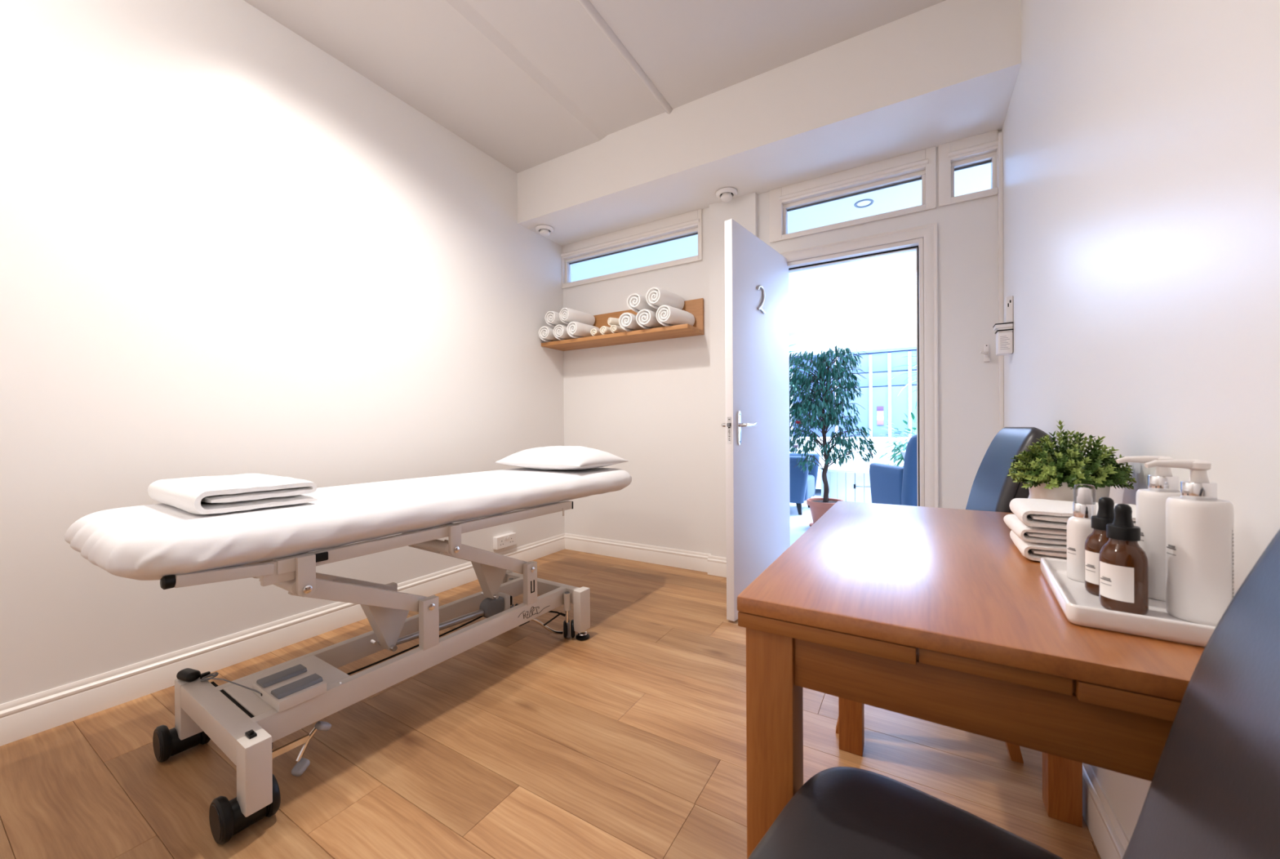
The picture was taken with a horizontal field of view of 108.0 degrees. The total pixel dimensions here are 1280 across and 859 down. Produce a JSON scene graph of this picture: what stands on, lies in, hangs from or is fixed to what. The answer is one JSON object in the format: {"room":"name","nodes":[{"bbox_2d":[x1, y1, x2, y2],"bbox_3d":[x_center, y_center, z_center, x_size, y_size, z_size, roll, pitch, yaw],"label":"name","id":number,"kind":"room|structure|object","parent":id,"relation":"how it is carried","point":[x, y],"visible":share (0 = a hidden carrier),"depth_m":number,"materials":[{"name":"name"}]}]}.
{"room":"massage treatment room","nodes":[
{"label":"massage treatment room","id":0,"kind":"room"},
{"bbox_2d":[0,0,564,704],"bbox_3d":[-1.783,-0.491,2.051,0.100,3.010,4.505,0,0,31],"label":"wall","id":1,"kind":"structure","parent":0,"point":[227,248],"depth_m":1.95,"materials":[{"name":"white paint"}]},
{"bbox_2d":[0,533,564,746],"bbox_3d":[-1.723,0.941,2.026,0.019,0.126,4.305,0,0,31],"label":"baseboard","id":2,"kind":"structure","parent":1,"relation":"attached to","point":[24,717],"depth_m":1.88,"materials":[{"name":"white"}]},
{"bbox_2d":[493,532,515,549],"bbox_3d":[-0.956,0.790,3.294,0.040,0.086,0.180,0,0,31],"label":"wall socket","id":3,"kind":"object","parent":1,"relation":"attached to","point":[507,540],"visible":1,"depth_m":3.27,"materials":[{"name":"white plastic"}]},
{"bbox_2d":[0,488,1101,858],"bbox_3d":[1.095,1.012,3.197,5.800,0.060,9.400,0,0,31],"label":"floor","id":4,"kind":"structure","parent":0,"point":[627,740],"depth_m":1.40,"materials":[{"name":"brown wood"}]},
{"bbox_2d":[64,466,631,844],"bbox_3d":[-0.844,0.618,2.067,0.858,0.761,2.115,0,0,33],"label":"massage table","id":5,"kind":"object","parent":4,"relation":"on","point":[172,545],"visible":0.91,"depth_m":1.43,"materials":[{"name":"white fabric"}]},
{"bbox_2d":[176,667,261,693],"bbox_3d":[-1.250,0.758,1.405,0.367,0.028,0.057,0,0,16],"label":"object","id":6,"kind":"object","parent":5,"relation":"on","point":[188,674],"visible":1,"depth_m":1.42,"materials":[{"name":"black plastic"}]},
{"bbox_2d":[147,473,317,515],"bbox_3d":[-1.351,0.202,1.534,0.538,0.079,0.309,0,0,34],"label":"folded towel","id":7,"kind":"object","parent":5,"relation":"on","point":[202,495],"visible":1,"depth_m":1.41,"materials":[{"name":"white fabric"}]},
{"bbox_2d":[256,663,306,687],"bbox_3d":[-1.071,0.736,1.391,0.054,0.010,0.111,0,0,33],"label":"switch","id":8,"kind":"object","parent":5,"relation":"attached to","point":[273,680],"depth_m":1.38,"materials":[{"name":"grey plastic"}]},
{"bbox_2d":[271,672,323,698],"bbox_3d":[-0.985,0.735,1.336,0.054,0.010,0.111,0,0,33],"label":"switch","id":9,"kind":"object","parent":5,"relation":"attached to","point":[307,683],"depth_m":1.32,"materials":[{"name":"grey plastic"}]},
{"bbox_2d":[493,445,627,470],"bbox_3d":[-0.460,0.164,2.740,0.660,0.133,0.469,0,0,33],"label":"pillow","id":10,"kind":"object","parent":5,"relation":"on","point":[551,457],"visible":1,"depth_m":2.57,"materials":[{"name":"white fabric"}]},
{"bbox_2d":[789,453,819,515],"bbox_3d":[1.740,0.500,5.660,0.744,0.938,0.730,0,0,31],"label":"armchair","id":11,"kind":"object","parent":4,"relation":"on","point":[802,484],"visible":0.35,"depth_m":5.25,"materials":[{"name":"blue fabric"}]},
{"bbox_2d":[789,345,876,526],"bbox_3d":[1.845,0.077,4.646,0.941,1.790,0.546,0,0,31],"label":"fig tree","id":12,"kind":"object","parent":4,"relation":"on","point":[819,506],"visible":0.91,"depth_m":4.58,"materials":[{"name":"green plant"}]},
{"bbox_2d":[818,464,871,502],"bbox_3d":[2.687,0.717,5.831,0.840,0.490,0.840,0,0,31],"label":"cabinet","id":13,"kind":"object","parent":4,"relation":"on","point":[846,482],"visible":0.48,"depth_m":5.52,"materials":[{"name":"white wood"}]},
{"bbox_2d":[789,436,911,488],"bbox_3d":[3.174,0.536,6.785,2.240,0.840,0.780,0,0,31],"label":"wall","id":14,"kind":"structure","parent":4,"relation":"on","point":[859,460],"depth_m":6.76,"materials":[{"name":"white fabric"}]},
{"bbox_2d":[818,457,857,465],"bbox_3d":[2.753,0.493,6.978,0.900,0.130,0.660,0,0,31],"label":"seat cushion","id":15,"kind":"object","parent":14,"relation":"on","point":[849,462],"depth_m":6.60,"materials":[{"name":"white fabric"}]},
{"bbox_2d":[855,457,903,466],"bbox_3d":[3.543,0.490,6.507,0.900,0.130,0.660,0,0,31],"label":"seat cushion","id":16,"kind":"object","parent":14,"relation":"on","point":[858,460],"depth_m":6.38,"materials":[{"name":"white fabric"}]},
{"bbox_2d":[869,434,917,506],"bbox_3d":[2.441,0.502,3.887,0.730,0.938,0.744,0,0,2],"label":"armchair","id":17,"kind":"object","parent":4,"relation":"on","point":[890,484],"visible":0.18,"depth_m":3.74,"materials":[{"name":"blue fabric"}]},
{"bbox_2d":[900,450,906,458],"bbox_3d":[2.419,0.327,3.825,0.440,0.305,0.222,0,0,2],"label":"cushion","id":18,"kind":"object","parent":17,"relation":"on","point":[903,452],"visible":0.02,"depth_m":3.90,"materials":[{"name":"white fabric"}]},
{"bbox_2d":[875,412,916,466],"bbox_3d":[3.038,0.382,5.093,0.826,1.162,0.716,0,0,31],"label":"potted fern","id":19,"kind":"object","parent":4,"relation":"on","point":[900,458],"visible":0.29,"depth_m":5.09,"materials":[{"name":"green plant"}]},
{"bbox_2d":[887,352,916,408],"bbox_3d":[3.527,-0.021,5.340,1.223,1.959,1.170,0,0,31],"label":"potted palm","id":20,"kind":"object","parent":4,"relation":"on","point":[915,353],"visible":0.08,"depth_m":5.50,"materials":[{"name":"beige"}]},
{"bbox_2d":[835,426,1056,763],"bbox_3d":[0.998,0.491,1.595,0.598,0.995,0.443,0,0,24],"label":"dining chair","id":21,"kind":"object","parent":4,"relation":"on","point":[991,490],"visible":0.21,"depth_m":1.45,"materials":[{"name":"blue leather"}]},
{"bbox_2d":[737,500,1204,858],"bbox_3d":[0.642,0.613,0.938,0.582,0.760,0.988,0,0,31],"label":"table","id":22,"kind":"object","parent":4,"relation":"on","point":[935,615],"visible":0.68,"depth_m":0.61,"materials":[{"name":"brown wood"}]},
{"bbox_2d":[1009,529,1066,560],"bbox_3d":[0.800,0.215,0.843,0.188,0.032,0.168,0,0,32],"label":"folded towel","id":23,"kind":"object","parent":22,"relation":"on","point":[1034,551],"visible":0.29,"depth_m":0.82,"materials":[{"name":"white fabric"}]},
{"bbox_2d":[1003,513,1066,544],"bbox_3d":[0.798,0.186,0.854,0.188,0.028,0.169,0,0,30],"label":"folded towel","id":24,"kind":"object","parent":23,"relation":"on","point":[1027,533],"visible":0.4,"depth_m":0.82,"materials":[{"name":"white fabric"}]},
{"bbox_2d":[1009,497,1136,528],"bbox_3d":[0.798,0.155,0.842,0.189,0.034,0.169,0,0,32],"label":"folded towel","id":25,"kind":"object","parent":24,"relation":"on","point":[1041,513],"visible":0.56,"depth_m":0.82,"materials":[{"name":"white fabric"}]},
{"bbox_2d":[1006,419,1137,502],"bbox_3d":[0.898,0.105,0.979,0.201,0.251,0.201,0,0,41],"label":"potted plant","id":26,"kind":"object","parent":22,"relation":"on","point":[1046,477],"visible":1,"depth_m":0.94,"materials":[{"name":"green plant"}]},
{"bbox_2d":[1040,557,1216,647],"bbox_3d":[0.656,0.221,0.612,0.172,0.025,0.250,0,0,35],"label":"tray","id":27,"kind":"object","parent":22,"relation":"on","point":[1080,606],"visible":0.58,"depth_m":0.55,"materials":[{"name":"white ceramic"}]},
{"bbox_2d":[1066,483,1096,582],"bbox_3d":[0.670,0.154,0.701,0.040,0.144,0.040,0,0,31],"label":"spray bottle","id":28,"kind":"object","parent":27,"relation":"on","point":[1079,525],"visible":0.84,"depth_m":0.69,"materials":[{"name":"white plastic"}]},
{"bbox_2d":[1084,497,1114,595],"bbox_3d":[0.642,0.160,0.640,0.044,0.134,0.044,0,0,31],"label":"dropper bottle","id":29,"kind":"object","parent":27,"relation":"on","point":[1094,542],"visible":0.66,"depth_m":0.64,"materials":[{"name":"brown glass"}]},
{"bbox_2d":[1098,503,1148,614],"bbox_3d":[0.610,0.160,0.586,0.044,0.134,0.044,0,0,31],"label":"dropper bottle","id":30,"kind":"object","parent":27,"relation":"on","point":[1123,564],"visible":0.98,"depth_m":0.57,"materials":[{"name":"brown glass"}]},
{"bbox_2d":[1115,455,1180,601],"bbox_3d":[0.699,0.131,0.635,0.074,0.190,0.051,0,0,31],"label":"pump bottle","id":31,"kind":"object","parent":27,"relation":"on","point":[1150,503],"visible":0.57,"depth_m":0.62,"materials":[{"name":"white plastic"}]},
{"bbox_2d":[1144,459,1234,626],"bbox_3d":[0.661,0.132,0.564,0.074,0.190,0.052,0,0,31],"label":"pump bottle","id":32,"kind":"object","parent":27,"relation":"on","point":[1200,525],"visible":0.94,"depth_m":0.54,"materials":[{"name":"white plastic"}]},
{"bbox_2d":[1232,533,1233,597],"bbox_3d":[0.681,0.169,0.534,0.005,0.107,0.001,0,0,-23],"label":"print","id":33,"kind":"object","parent":32,"relation":"attached to","point":[1233,533],"depth_m":0.53,"materials":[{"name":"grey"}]},
{"bbox_2d":[747,528,1279,858],"bbox_3d":[0.275,0.499,0.396,0.598,0.995,0.443,0,0,42],"label":"dining chair","id":34,"kind":"object","parent":4,"relation":"on","point":[1214,791],"visible":1,"depth_m":0.38,"materials":[{"name":"grey leather"}]},
{"bbox_2d":[243,0,946,173],"bbox_3d":[-0.630,-1.942,1.057,2.910,0.115,3.796,0,0,31],"label":"ceiling","id":35,"kind":"structure","parent":0,"point":[528,84],"depth_m":2.33,"materials":[{"name":"white paint"}]},
{"bbox_2d":[577,0,672,114],"bbox_3d":[-0.795,-1.890,1.156,0.046,0.022,3.796,0,0,31],"label":"trim","id":36,"kind":"structure","parent":35,"relation":"attached to","point":[586,5],"depth_m":2.33,"materials":[{"name":"white paint"}]},
{"bbox_2d":[517,0,1021,245],"bbox_3d":[0.474,-1.771,2.907,2.910,0.485,0.509,0,0,31],"label":"beam","id":37,"kind":"structure","parent":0,"point":[947,71],"depth_m":2.49,"materials":[{"name":"white paint"}]},
{"bbox_2d":[535,225,554,236],"bbox_3d":[-0.722,-1.498,3.521,0.138,0.050,0.138,0,0,31],"label":"smoke detector","id":38,"kind":"object","parent":37,"relation":"attached to","point":[544,230],"visible":1,"depth_m":3.49,"materials":[{"name":"white plastic"}]},
{"bbox_2d":[715,187,737,202],"bbox_3d":[0.558,-1.504,2.996,0.138,0.050,0.138,0,0,31],"label":"smoke detector","id":39,"kind":"object","parent":37,"relation":"attached to","point":[726,193],"visible":1,"depth_m":2.97,"materials":[{"name":"white plastic"}]},
{"bbox_2d":[570,163,991,333],"bbox_3d":[2.231,-1.682,5.122,5.800,0.200,4.895,0,0,31],"label":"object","id":40,"kind":"structure","parent":0,"point":[975,179],"depth_m":4.21,"materials":[{"name":"white paint"}]},
{"bbox_2d":[788,270,916,323],"bbox_3d":[3.504,-1.727,5.617,3.020,0.050,2.500,0,0,31],"label":"ceiling","id":41,"kind":"structure","parent":40,"relation":"attached to","point":[891,294],"depth_m":6.08,"materials":[{"name":"white paint"}]},
{"bbox_2d":[853,199,873,208],"bbox_3d":[1.556,-1.568,3.229,0.124,0.006,0.124,0,0,31],"label":"recessed light","id":42,"kind":"object","parent":40,"relation":"in","point":[863,203],"visible":1,"depth_m":3.23,"materials":[{"name":"grey plastic"}]},
{"bbox_2d":[563,129,1001,557],"bbox_3d":[0.628,-0.510,3.156,2.910,3.010,0.138,0,0,31],"label":"wall","id":43,"kind":"structure","parent":0,"point":[659,406],"depth_m":3.24,"materials":[{"name":"white paint"}]},
{"bbox_2d":[541,297,703,351],"bbox_3d":[-0.166,-0.779,3.434,1.260,0.250,0.269,0,0,31],"label":"wall shelf","id":44,"kind":"object","parent":43,"relation":"attached to","point":[695,307],"visible":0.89,"depth_m":3.32,"materials":[{"name":"brown wood"}]},
{"bbox_2d":[538,326,559,342],"bbox_3d":[-0.672,-0.738,3.678,0.112,0.117,0.270,0,0,30],"label":"rolled towel","id":45,"kind":"object","parent":44,"relation":"on","point":[545,333],"visible":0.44,"depth_m":3.58,"materials":[{"name":"white fabric"}]},
{"bbox_2d":[544,311,568,327],"bbox_3d":[-0.617,-0.848,3.650,0.110,0.114,0.270,0,0,31],"label":"rolled towel","id":46,"kind":"object","parent":45,"relation":"on","point":[552,318],"visible":0.56,"depth_m":3.55,"materials":[{"name":"white fabric"}]},
{"bbox_2d":[553,324,575,340],"bbox_3d":[-0.547,-0.738,3.621,0.112,0.116,0.271,0,0,31],"label":"rolled towel","id":47,"kind":"object","parent":44,"relation":"on","point":[560,332],"visible":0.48,"depth_m":3.52,"materials":[{"name":"white fabric"}]},
{"bbox_2d":[566,321,599,337],"bbox_3d":[-0.420,-0.741,3.539,0.114,0.122,0.280,0,0,37],"label":"rolled towel","id":48,"kind":"object","parent":44,"relation":"on","point":[575,329],"visible":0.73,"depth_m":3.45,"materials":[{"name":"white fabric"}]},
{"bbox_2d":[559,307,595,325],"bbox_3d":[-0.480,-0.853,3.574,0.112,0.118,0.280,0,0,38],"label":"rolled towel","id":49,"kind":"object","parent":48,"relation":"on","point":[566,315],"visible":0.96,"depth_m":3.50,"materials":[{"name":"white fabric"}]},
{"bbox_2d":[590,328,602,336],"bbox_3d":[-0.318,-0.713,3.471,0.059,0.064,0.130,0,0,22],"label":"cloth","id":50,"kind":"object","parent":44,"relation":"on","point":[593,331],"visible":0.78,"depth_m":3.42,"materials":[{"name":"beige fabric"}]},
{"bbox_2d":[600,325,613,334],"bbox_3d":[-0.231,-0.716,3.410,0.064,0.069,0.130,0,0,37],"label":"cloth","id":51,"kind":"object","parent":44,"relation":"on","point":[604,330],"visible":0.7,"depth_m":3.37,"materials":[{"name":"beige fabric"}]},
{"bbox_2d":[609,324,626,333],"bbox_3d":[-0.158,-0.714,3.365,0.060,0.066,0.140,0,0,28],"label":"cloth","id":52,"kind":"object","parent":44,"relation":"on","point":[614,328],"visible":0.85,"depth_m":3.32,"materials":[{"name":"beige fabric"}]},
{"bbox_2d":[607,317,620,326],"bbox_3d":[-0.164,-0.780,3.390,0.140,0.061,0.056,0,0,-31],"label":"cloth","id":53,"kind":"object","parent":52,"relation":"on","point":[611,321],"visible":0.63,"depth_m":3.36,"materials":[{"name":"beige fabric"}]},
{"bbox_2d":[618,312,644,331],"bbox_3d":[-0.030,-0.745,3.307,0.118,0.126,0.281,0,0,31],"label":"rolled towel","id":54,"kind":"object","parent":44,"relation":"on","point":[627,321],"visible":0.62,"depth_m":3.20,"materials":[{"name":"white fabric"}]},
{"bbox_2d":[626,293,657,312],"bbox_3d":[0.027,-0.867,3.272,0.118,0.123,0.280,0,0,31],"label":"rolled towel","id":55,"kind":"object","parent":54,"relation":"on","point":[637,302],"visible":0.76,"depth_m":3.17,"materials":[{"name":"white fabric"}]},
{"bbox_2d":[635,309,665,328],"bbox_3d":[0.094,-0.747,3.233,0.124,0.129,0.282,0,0,31],"label":"rolled towel","id":56,"kind":"object","parent":44,"relation":"on","point":[646,318],"visible":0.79,"depth_m":3.13,"materials":[{"name":"white fabric"}]},
{"bbox_2d":[656,305,694,326],"bbox_3d":[0.243,-0.750,3.149,0.129,0.135,0.292,0,0,40],"label":"rolled towel","id":57,"kind":"object","parent":44,"relation":"on","point":[666,315],"visible":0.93,"depth_m":3.06,"materials":[{"name":"white fabric"}]},
{"bbox_2d":[645,287,684,309],"bbox_3d":[0.176,-0.879,3.188,0.128,0.136,0.290,0,0,39],"label":"rolled towel","id":58,"kind":"object","parent":57,"relation":"on","point":[655,297],"visible":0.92,"depth_m":3.10,"materials":[{"name":"white fabric"}]},
{"bbox_2d":[560,208,702,288],"bbox_3d":[-0.090,-1.349,3.579,1.256,0.356,0.116,0,0,31],"label":"window","id":59,"kind":"structure","parent":43,"relation":"in","point":[688,224],"depth_m":3.51,"materials":[{"name":"white"}]},
{"bbox_2d":[564,533,726,577],"bbox_3d":[0.607,0.922,3.110,2.910,0.126,0.057,0,0,31],"label":"baseboard","id":60,"kind":"structure","parent":43,"relation":"attached to","point":[686,559],"depth_m":3.44,"materials":[{"name":"white wood"}]},
{"bbox_2d":[720,218,790,621],"bbox_3d":[0.690,-0.049,2.663,0.160,2.046,0.770,0,0,39],"label":"door","id":61,"kind":"structure","parent":43,"relation":"in","point":[757,424],"depth_m":2.56,"materials":[{"name":"white paint"}]},
{"bbox_2d":[768,146,936,243],"bbox_3d":[1.240,-1.365,2.787,0.902,0.335,0.116,0,0,31],"label":"window","id":62,"kind":"structure","parent":43,"relation":"in","point":[919,165],"depth_m":2.73,"materials":[{"name":"white"}]},
{"bbox_2d":[787,238,924,506],"bbox_3d":[1.262,-0.035,2.808,0.776,2.035,0.114,0,0,31],"label":"door frame","id":63,"kind":"structure","parent":43,"relation":"attached to","point":[917,245],"depth_m":2.62,"materials":[{"name":"white paint"}]},
{"bbox_2d":[779,222,938,507],"bbox_3d":[1.231,-0.068,2.753,0.900,2.100,0.020,0,0,31],"label":"trim","id":64,"kind":"structure","parent":43,"relation":"attached to","point":[929,232],"depth_m":2.54,"materials":[{"name":"white wood"}]},
{"bbox_2d":[938,129,998,207],"bbox_3d":[1.752,-1.369,2.482,0.266,0.331,0.116,0,0,31],"label":"window","id":65,"kind":"structure","parent":43,"relation":"in","point":[982,148],"depth_m":2.46,"materials":[{"name":"white"}]},
{"bbox_2d":[979,343,990,361],"bbox_3d":[1.781,-0.398,2.398,0.072,0.092,0.028,-1,0,-36],"label":"wall hook","id":66,"kind":"object","parent":43,"relation":"attached to","point":[986,347],"visible":1,"depth_m":2.41,"materials":[{"name":"white plastic"}]},
{"bbox_2d":[789,329,916,356],"bbox_3d":[3.518,-0.393,7.272,5.800,2.810,0.100,0,0,31],"label":"wall","id":67,"kind":"structure","parent":0,"point":[907,338],"depth_m":7.25,"materials":[{"name":"white paint"}]},
{"bbox_2d":[788,319,916,342],"bbox_3d":[3.449,-1.532,7.165,5.800,0.130,0.140,0,0,31],"label":"trim","id":68,"kind":"structure","parent":67,"relation":"attached to","point":[907,325],"depth_m":7.18,"materials":[{"name":"white paint"}]},
{"bbox_2d":[789,346,916,452],"bbox_3d":[3.480,-0.132,7.206,5.700,2.170,0.055,0,0,31],"label":"window","id":69,"kind":"structure","parent":67,"relation":"attached to","point":[877,389],"depth_m":7.07,"materials":[{"name":"glass"}]},
{"bbox_2d":[876,405,883,425],"bbox_3d":[3.663,-0.211,7.084,0.090,0.286,0.008,0,0,31],"label":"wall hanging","id":70,"kind":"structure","parent":67,"relation":"attached to","point":[879,409],"depth_m":7.08,"materials":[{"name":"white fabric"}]},
{"bbox_2d":[1001,0,1279,840],"bbox_3d":[0.803,-0.502,0.510,0.100,3.010,4.505,0,0,31],"label":"wall","id":71,"kind":"structure","parent":0,"point":[1141,138],"depth_m":0.88,"materials":[{"name":"white paint"}]},
{"bbox_2d":[997,132,1004,431],"bbox_3d":[1.848,-0.265,2.377,0.018,2.490,0.030,0,0,31],"label":"trim","id":72,"kind":"structure","parent":71,"relation":"attached to","point":[1000,196],"depth_m":2.36,"materials":[{"name":"white"}]},
{"bbox_2d":[992,296,1013,355],"bbox_3d":[1.692,-0.479,2.166,0.066,0.262,0.076,0,0,31],"label":"wall dispenser","id":73,"kind":"object","parent":71,"relation":"attached to","point":[1004,334],"visible":1,"depth_m":2.13,"materials":[{"name":"white plastic"}]},
{"bbox_2d":[1082,762,1129,858],"bbox_3d":[0.761,0.930,0.546,0.019,0.126,4.305,0,0,31],"label":"baseboard","id":74,"kind":"structure","parent":71,"relation":"attached to","point":[1111,841],"depth_m":1.08,"materials":[{"name":"white"}]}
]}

